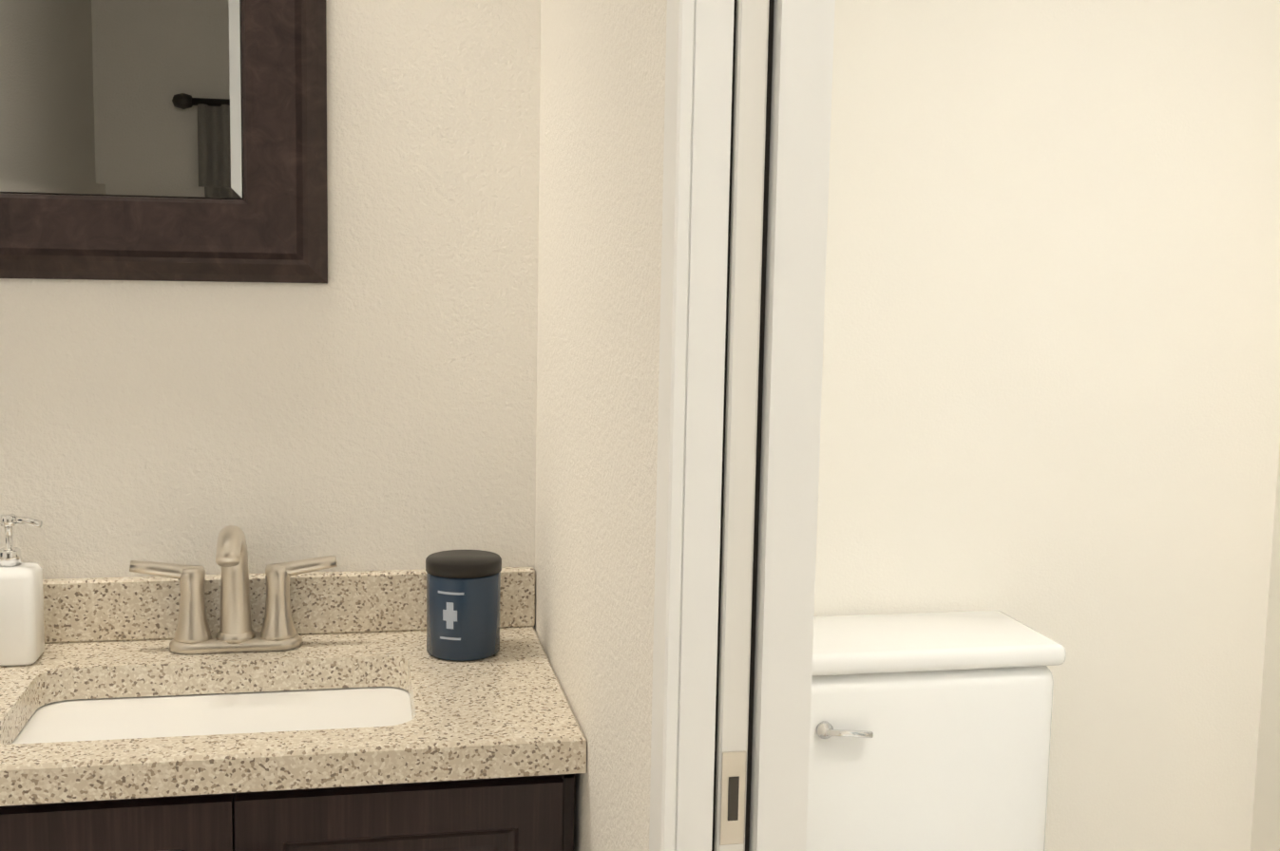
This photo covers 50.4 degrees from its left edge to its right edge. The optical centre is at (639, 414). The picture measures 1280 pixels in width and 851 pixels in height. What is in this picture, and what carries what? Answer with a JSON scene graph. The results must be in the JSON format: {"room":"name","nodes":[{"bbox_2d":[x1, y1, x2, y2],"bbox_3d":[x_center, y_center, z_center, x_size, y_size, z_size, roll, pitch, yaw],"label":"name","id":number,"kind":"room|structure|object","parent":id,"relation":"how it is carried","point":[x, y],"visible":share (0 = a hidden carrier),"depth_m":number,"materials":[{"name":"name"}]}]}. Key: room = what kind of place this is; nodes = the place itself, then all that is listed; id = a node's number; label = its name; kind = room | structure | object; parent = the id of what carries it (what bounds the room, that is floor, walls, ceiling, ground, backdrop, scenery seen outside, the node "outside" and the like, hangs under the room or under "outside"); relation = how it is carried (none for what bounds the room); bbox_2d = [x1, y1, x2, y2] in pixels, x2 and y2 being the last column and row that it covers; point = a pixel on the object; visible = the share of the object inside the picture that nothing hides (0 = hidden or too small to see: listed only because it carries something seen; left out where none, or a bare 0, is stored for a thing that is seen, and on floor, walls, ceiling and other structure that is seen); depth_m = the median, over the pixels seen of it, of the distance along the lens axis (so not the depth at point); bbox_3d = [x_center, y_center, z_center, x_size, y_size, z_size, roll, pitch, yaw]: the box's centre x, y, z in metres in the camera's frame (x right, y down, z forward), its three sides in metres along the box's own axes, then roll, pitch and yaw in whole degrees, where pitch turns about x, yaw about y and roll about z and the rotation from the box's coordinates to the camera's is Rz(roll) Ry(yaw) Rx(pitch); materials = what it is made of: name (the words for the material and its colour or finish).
{"room":"bathroom","nodes":[
{"label":"bathroom","id":0,"kind":"room"},
{"bbox_2d":[0,0,540,627],"bbox_3d":[-0.747,-0.071,1.815,1.208,2.440,0.143,0,6,-12],"label":"wall","id":1,"kind":"structure","parent":0,"point":[371,405],"depth_m":1.80,"materials":[{"name":"paint"}]},
{"bbox_2d":[0,0,327,283],"bbox_3d":[-0.693,-0.459,1.685,0.592,0.580,0.042,0,6,-12],"label":"mirror","id":2,"kind":"object","parent":1,"relation":"attached to","point":[165,140],"visible":1,"depth_m":1.72,"materials":[{"name":"brown wood"}]},
{"bbox_2d":[534,0,667,850],"bbox_3d":[-0.021,-0.023,1.508,0.092,2.440,0.960,0,6,-12],"label":"wall","id":3,"kind":"structure","parent":0,"point":[601,116],"depth_m":1.36,"materials":[{"name":"paint"}]},
{"bbox_2d":[814,0,1279,850],"bbox_3d":[0.432,-0.086,2.148,1.237,2.440,0.120,0,6,-12],"label":"wall","id":4,"kind":"structure","parent":0,"point":[1050,388],"depth_m":2.13,"materials":[{"name":"paint"}]},
{"bbox_2d":[1250,443,1279,850],"bbox_3d":[1.565,-0.068,2.192,1.000,2.440,0.490,0,6,-12],"label":"wall","id":5,"kind":"structure","parent":0,"point":[1266,828],"depth_m":2.25,"materials":[{"name":"paint"}]},
{"bbox_3d":[0.860,1.370,0.441,4.150,0.060,4.020,0,6,-12],"label":"floor","id":6,"kind":"structure","parent":0,"visible":0},
{"bbox_2d":[0,567,586,850],"bbox_3d":[-0.495,0.707,1.636,0.786,0.942,0.476,0,6,-12],"label":"sink vanity","id":7,"kind":"object","parent":6,"relation":"on","point":[360,718],"visible":1,"depth_m":1.50,"materials":[{"name":"beige stone"}]},
{"bbox_2d":[0,514,44,667],"bbox_3d":[-0.772,0.213,1.677,0.075,0.182,0.066,0,6,-12],"label":"soap dispenser","id":8,"kind":"object","parent":7,"relation":"on","point":[22,634],"visible":1,"depth_m":1.66,"materials":[{"name":"white plastic"}]},
{"bbox_2d":[129,525,337,654],"bbox_3d":[-0.513,0.221,1.712,0.257,0.169,0.132,0,6,-12],"label":"faucet","id":9,"kind":"object","parent":7,"relation":"on","point":[237,633],"visible":1,"depth_m":1.73,"materials":[{"name":"silver metal"}]},
{"bbox_2d":[425,550,501,661],"bbox_3d":[-0.227,0.245,1.751,0.097,0.124,0.097,0,6,-12],"label":"canister","id":10,"kind":"object","parent":7,"relation":"on","point":[463,602],"visible":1,"depth_m":1.71,"materials":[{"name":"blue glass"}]},
{"bbox_2d":[805,611,1066,850],"bbox_3d":[0.441,0.769,1.737,0.424,0.833,0.857,0,6,-12],"label":"toilet","id":11,"kind":"object","parent":6,"relation":"on","point":[929,732],"visible":0.77,"depth_m":1.93,"materials":[{"name":"white ceramic"}]},
{"bbox_3d":[0.248,0.128,0.194,0.092,2.440,0.300,0,6,-12],"label":"wall","id":12,"kind":"structure","parent":0,"visible":0},
{"bbox_2d":[649,0,835,850],"bbox_3d":[0.145,0.247,0.698,0.116,2.088,0.813,0,6,-12],"label":"door frame","id":13,"kind":"structure","parent":12,"relation":"attached to","point":[698,80],"depth_m":1.02,"materials":[{"name":"paint"}]}
]}

